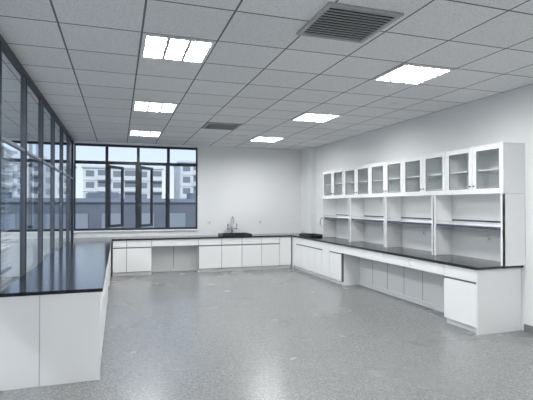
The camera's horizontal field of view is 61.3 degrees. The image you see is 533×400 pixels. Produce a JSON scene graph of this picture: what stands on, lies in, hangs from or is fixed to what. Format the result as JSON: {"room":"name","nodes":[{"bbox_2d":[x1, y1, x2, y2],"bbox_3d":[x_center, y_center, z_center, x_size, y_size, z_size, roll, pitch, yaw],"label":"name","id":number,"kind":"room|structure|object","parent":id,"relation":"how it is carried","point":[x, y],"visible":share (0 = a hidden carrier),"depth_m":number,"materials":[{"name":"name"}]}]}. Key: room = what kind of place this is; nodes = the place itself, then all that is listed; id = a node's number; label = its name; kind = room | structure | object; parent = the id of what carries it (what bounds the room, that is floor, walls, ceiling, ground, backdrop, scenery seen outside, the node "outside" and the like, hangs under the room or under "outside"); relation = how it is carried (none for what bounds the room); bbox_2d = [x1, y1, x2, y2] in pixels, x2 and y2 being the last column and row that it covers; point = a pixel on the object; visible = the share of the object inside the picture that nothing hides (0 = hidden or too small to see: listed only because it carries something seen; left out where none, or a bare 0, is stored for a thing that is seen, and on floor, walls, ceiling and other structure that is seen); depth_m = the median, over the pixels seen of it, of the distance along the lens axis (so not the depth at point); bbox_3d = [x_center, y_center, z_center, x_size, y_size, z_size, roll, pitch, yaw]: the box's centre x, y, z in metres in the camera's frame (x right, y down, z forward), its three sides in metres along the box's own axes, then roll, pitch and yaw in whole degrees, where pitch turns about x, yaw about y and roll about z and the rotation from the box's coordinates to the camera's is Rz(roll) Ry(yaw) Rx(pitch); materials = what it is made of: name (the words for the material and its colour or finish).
{"room":"laboratory","nodes":[
{"label":"laboratory","id":0,"kind":"room"},
{"bbox_2d":[0,34,73,291],"bbox_3d":[-2.212,0.085,3.614,0.056,2.970,13.450,0,-1,-18],"label":"wall","id":1,"kind":"structure","parent":0,"point":[55,158],"depth_m":6.23,"materials":[{"name":"silver metal"}]},
{"bbox_2d":[1,146,17,273],"bbox_3d":[-2.525,0.098,4.285,0.120,1.240,1.000,0,-1,-18],"label":"blind","id":2,"kind":"object","parent":1,"relation":"attached to","point":[6,153],"visible":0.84,"depth_m":4.57,"materials":[{"name":"silver metal"}]},
{"bbox_2d":[1,138,302,276],"bbox_3d":[-3.240,0.162,10.460,8.980,2.970,0.200,0,-1,-18],"label":"wall","id":3,"kind":"structure","parent":0,"point":[249,185],"depth_m":11.16,"materials":[{"name":"paint"}]},
{"bbox_2d":[1,140,29,231],"bbox_3d":[-5.537,-0.297,9.705,0.800,1.970,0.070,0,-1,-18],"label":"window","id":4,"kind":"structure","parent":3,"relation":"in","point":[19,142],"depth_m":9.78,"materials":[{"name":"grey"}]},
{"bbox_2d":[30,141,37,231],"bbox_3d":[-4.777,-0.294,9.955,0.800,1.970,0.070,0,-1,-18],"label":"window","id":5,"kind":"structure","parent":3,"relation":"in","point":[31,142],"depth_m":9.80,"materials":[{"name":"grey"}]},
{"bbox_2d":[74,143,106,230],"bbox_3d":[-3.992,-0.291,10.213,0.692,1.970,0.070,0,-1,-18],"label":"window","id":6,"kind":"structure","parent":3,"relation":"in","point":[75,144],"depth_m":10.17,"materials":[{"name":"grey"}]},
{"bbox_2d":[107,144,137,229],"bbox_3d":[-3.417,-0.286,10.680,0.692,1.970,0.658,0,-1,-18],"label":"window","id":7,"kind":"structure","parent":3,"relation":"in","point":[110,164],"depth_m":10.47,"materials":[{"name":"grey"}]},
{"bbox_2d":[74,229,197,232],"bbox_3d":[-2.975,0.712,10.449,2.760,0.029,0.085,0,-1,-18],"label":"window sill","id":8,"kind":"structure","parent":3,"relation":"attached to","point":[173,229],"depth_m":10.37,"materials":[{"name":"white laminate"}]},
{"bbox_2d":[138,146,168,229],"bbox_3d":[-2.759,-0.283,10.896,0.692,1.970,0.658,0,-1,-18],"label":"window","id":9,"kind":"structure","parent":3,"relation":"in","point":[140,167],"depth_m":10.67,"materials":[{"name":"grey"}]},
{"bbox_2d":[168,147,196,228],"bbox_3d":[-2.018,-0.284,10.862,0.692,1.970,0.070,0,-1,-18],"label":"window","id":10,"kind":"structure","parent":3,"relation":"in","point":[177,148],"depth_m":10.80,"materials":[{"name":"grey"}]},
{"bbox_2d":[0,0,532,149],"bbox_3d":[-1.116,-1.495,4.019,9.380,0.200,13.900,0,-1,-18],"label":"ceiling","id":11,"kind":"structure","parent":0,"point":[83,56],"depth_m":4.61,"materials":[{"name":"tile"}]},
{"bbox_2d":[129,130,161,136],"bbox_3d":[-2.433,-1.332,9.016,0.616,0.014,0.616,0,-1,-18],"label":"ceiling light panel","id":12,"kind":"object","parent":11,"relation":"in","point":[131,132],"depth_m":8.99,"materials":[{"name":"white plastic"}]},
{"bbox_2d":[132,100,178,112],"bbox_3d":[-1.633,-1.360,6.584,0.616,0.014,0.616,0,-1,-18],"label":"ceiling light panel","id":13,"kind":"object","parent":11,"relation":"in","point":[137,105],"depth_m":6.56,"materials":[{"name":"white plastic"}]},
{"bbox_2d":[140,33,215,63],"bbox_3d":[-0.834,-1.387,4.152,0.616,0.014,0.616,0,-1,-18],"label":"ceiling light panel","id":14,"kind":"object","parent":11,"relation":"in","point":[154,46],"depth_m":4.12,"materials":[{"name":"white plastic"}]},
{"bbox_2d":[202,122,242,129],"bbox_3d":[-0.817,-1.340,8.200,0.620,0.016,0.620,0,-1,-18],"label":"ceiling air vent","id":15,"kind":"object","parent":11,"relation":"in","point":[210,125],"depth_m":8.16,"materials":[{"name":"grey metal"}]},
{"bbox_2d":[249,136,283,141],"bbox_3d":[-0.001,-1.323,9.815,0.616,0.014,0.616,0,-1,-18],"label":"ceiling light panel","id":16,"kind":"object","parent":11,"relation":"in","point":[263,139],"depth_m":9.81,"materials":[{"name":"white plastic"}]},
{"bbox_2d":[291,112,340,121],"bbox_3d":[0.799,-1.351,7.384,0.616,0.014,0.616,0,-1,-18],"label":"ceiling light panel","id":17,"kind":"object","parent":11,"relation":"in","point":[311,117],"depth_m":7.36,"materials":[{"name":"white plastic"}]},
{"bbox_2d":[296,1,403,42],"bbox_3d":[0.641,-1.392,3.574,0.620,0.016,0.620,0,-1,-18],"label":"ceiling air vent","id":18,"kind":"object","parent":11,"relation":"in","point":[335,21],"depth_m":3.53,"materials":[{"name":"grey metal"}]},
{"bbox_2d":[372,63,454,84],"bbox_3d":[1.598,-1.378,4.952,0.616,0.014,0.616,0,-1,-18],"label":"ceiling light panel","id":19,"kind":"object","parent":11,"relation":"in","point":[406,73],"depth_m":4.92,"materials":[{"name":"white plastic"}]},
{"bbox_2d":[0,268,532,399],"bbox_3d":[-1.116,1.650,3.984,9.380,0.150,13.900,0,-1,-18],"label":"floor","id":20,"kind":"structure","parent":0,"point":[281,333],"depth_m":4.94,"materials":[{"name":"plastic"}]},
{"bbox_2d":[0,237,111,390],"bbox_3d":[-2.858,1.208,6.971,0.808,0.800,6.636,0,-1,-18],"label":"lab bench","id":21,"kind":"object","parent":20,"relation":"on","point":[53,317],"visible":0.99,"depth_m":3.87,"materials":[{"name":"white"}]},
{"bbox_2d":[112,234,291,275],"bbox_3d":[-1.448,1.248,10.567,4.113,0.800,0.686,0,-1,-18],"label":"lab bench","id":22,"kind":"object","parent":20,"relation":"on","point":[141,255],"visible":0.98,"depth_m":10.38,"materials":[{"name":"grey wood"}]},
{"bbox_2d":[227,216,237,232],"bbox_3d":[-0.825,0.623,10.987,0.260,0.458,0.218,0,-1,-18],"label":"faucet","id":23,"kind":"object","parent":22,"relation":"on","point":[232,219],"visible":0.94,"depth_m":11.04,"materials":[{"name":"grey metal"}]},
{"bbox_2d":[218,233,251,235],"bbox_3d":[-0.756,0.955,10.773,0.712,0.310,0.492,0,-1,-18],"label":"sink","id":24,"kind":"object","parent":22,"relation":"in","point":[220,234],"visible":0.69,"depth_m":10.60,"materials":[{"name":"black"}]},
{"bbox_2d":[282,233,522,334],"bbox_3d":[1.763,1.225,8.501,0.688,0.800,6.616,0,-1,-18],"label":"lab bench","id":25,"kind":"object","parent":20,"relation":"on","point":[478,296],"visible":0.94,"depth_m":6.52,"materials":[{"name":"grey"}]},
{"bbox_2d":[299,233,322,237],"bbox_3d":[1.069,0.952,10.442,0.412,0.310,0.662,0,-1,-18],"label":"sink","id":26,"kind":"object","parent":25,"relation":"in","point":[311,235],"visible":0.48,"depth_m":10.34,"materials":[{"name":"black"}]},
{"bbox_2d":[323,193,524,265],"bbox_3d":[2.196,0.382,7.772,0.329,0.866,5.002,0,-1,-18],"label":"shelf","id":27,"kind":"object","parent":25,"relation":"on","point":[512,227],"visible":0.99,"depth_m":6.59,"materials":[{"name":"white laminate"}]},
{"bbox_2d":[301,147,316,233],"bbox_3d":[1.075,-0.237,11.462,0.160,2.150,0.600,0,-1,-18],"label":"structural column","id":28,"kind":"structure","parent":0,"point":[308,155],"depth_m":11.27,"materials":[{"name":"paint"}]},
{"bbox_2d":[316,84,532,330],"bbox_3d":[3.221,0.106,5.506,0.200,2.970,13.650,0,-1,-18],"label":"wall","id":29,"kind":"structure","parent":0,"point":[507,116],"depth_m":6.54,"materials":[{"name":"paint"}]},
{"bbox_2d":[323,168,347,198],"bbox_3d":[1.562,-0.337,9.675,0.349,0.610,0.998,0,-1,-18],"label":"upper cabinet","id":30,"kind":"object","parent":29,"relation":"attached to","point":[333,180],"visible":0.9,"depth_m":9.96,"materials":[{"name":"white laminate"}]},
{"bbox_2d":[344,164,382,197],"bbox_3d":[1.875,-0.348,8.725,0.349,0.610,0.998,0,-1,-18],"label":"upper cabinet","id":31,"kind":"object","parent":29,"relation":"attached to","point":[357,178],"visible":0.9,"depth_m":8.96,"materials":[{"name":"white laminate"}]},
{"bbox_2d":[370,159,417,196],"bbox_3d":[2.187,-0.358,7.775,0.349,0.610,0.998,0,-1,-18],"label":"upper cabinet","id":32,"kind":"object","parent":29,"relation":"attached to","point":[386,178],"visible":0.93,"depth_m":7.96,"materials":[{"name":"white laminate"}]},
{"bbox_2d":[403,152,453,195],"bbox_3d":[2.499,-0.369,6.825,0.349,0.610,0.998,0,-1,-18],"label":"upper cabinet","id":33,"kind":"object","parent":29,"relation":"attached to","point":[424,175],"visible":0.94,"depth_m":6.96,"materials":[{"name":"white laminate"}]},
{"bbox_2d":[446,142,524,194],"bbox_3d":[2.812,-0.379,5.875,0.349,0.610,0.998,0,-1,-18],"label":"upper cabinet","id":34,"kind":"object","parent":29,"relation":"attached to","point":[498,168],"visible":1,"depth_m":5.84,"materials":[{"name":"white laminate"}]},
{"bbox_2d":[487,236,491,241],"bbox_3d":[2.957,0.517,5.967,0.012,0.086,0.086,0,-1,-18],"label":"wall socket","id":35,"kind":"object","parent":29,"relation":"attached to","point":[489,238],"visible":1,"depth_m":5.96,"materials":[{"name":"white plastic"}]},
{"bbox_2d":[524,324,532,333],"bbox_3d":[4.187,1.510,2.213,0.012,0.090,6.820,0,-1,-18],"label":"baseboard","id":36,"kind":"structure","parent":29,"relation":"attached to","point":[527,328],"depth_m":5.39,"materials":[{"name":"grey"}]},
{"label":"outside","id":37,"kind":"structure","parent":0,"visible":0},
{"bbox_3d":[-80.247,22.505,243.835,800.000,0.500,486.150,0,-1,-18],"label":"ground","id":38,"kind":"structure","parent":37,"visible":0},
{"bbox_2d":[1,156,76,197],"bbox_3d":[-65.727,4.669,119.823,26.800,32.400,15.200,0,-1,-18],"label":"apartment building","id":39,"kind":"structure","parent":38,"relation":"on","point":[15,184],"depth_m":114.04,"materials":[{"name":"grey concrete"}]},
{"bbox_2d":[1,192,195,230],"bbox_3d":[-19.143,9.729,35.706,66.400,20.400,20.400,0,-1,-18],"label":"industrial hall","id":40,"kind":"object","parent":38,"relation":"on","point":[90,211],"visible":0.08,"depth_m":28.51,"materials":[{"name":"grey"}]},
{"bbox_2d":[81,160,163,198],"bbox_3d":[-38.916,5.297,122.315,20.300,31.200,15.200,0,-1,-18],"label":"apartment building","id":41,"kind":"structure","parent":38,"relation":"on","point":[93,176],"depth_m":115.92,"materials":[{"name":"grey concrete"}]},
{"bbox_2d":[173,160,195,198],"bbox_3d":[-9.256,4.635,125.759,31.800,32.600,15.200,0,-1,-18],"label":"apartment building","id":42,"kind":"structure","parent":38,"relation":"on","point":[184,177],"depth_m":115.64,"materials":[{"name":"grey concrete"}]}
]}

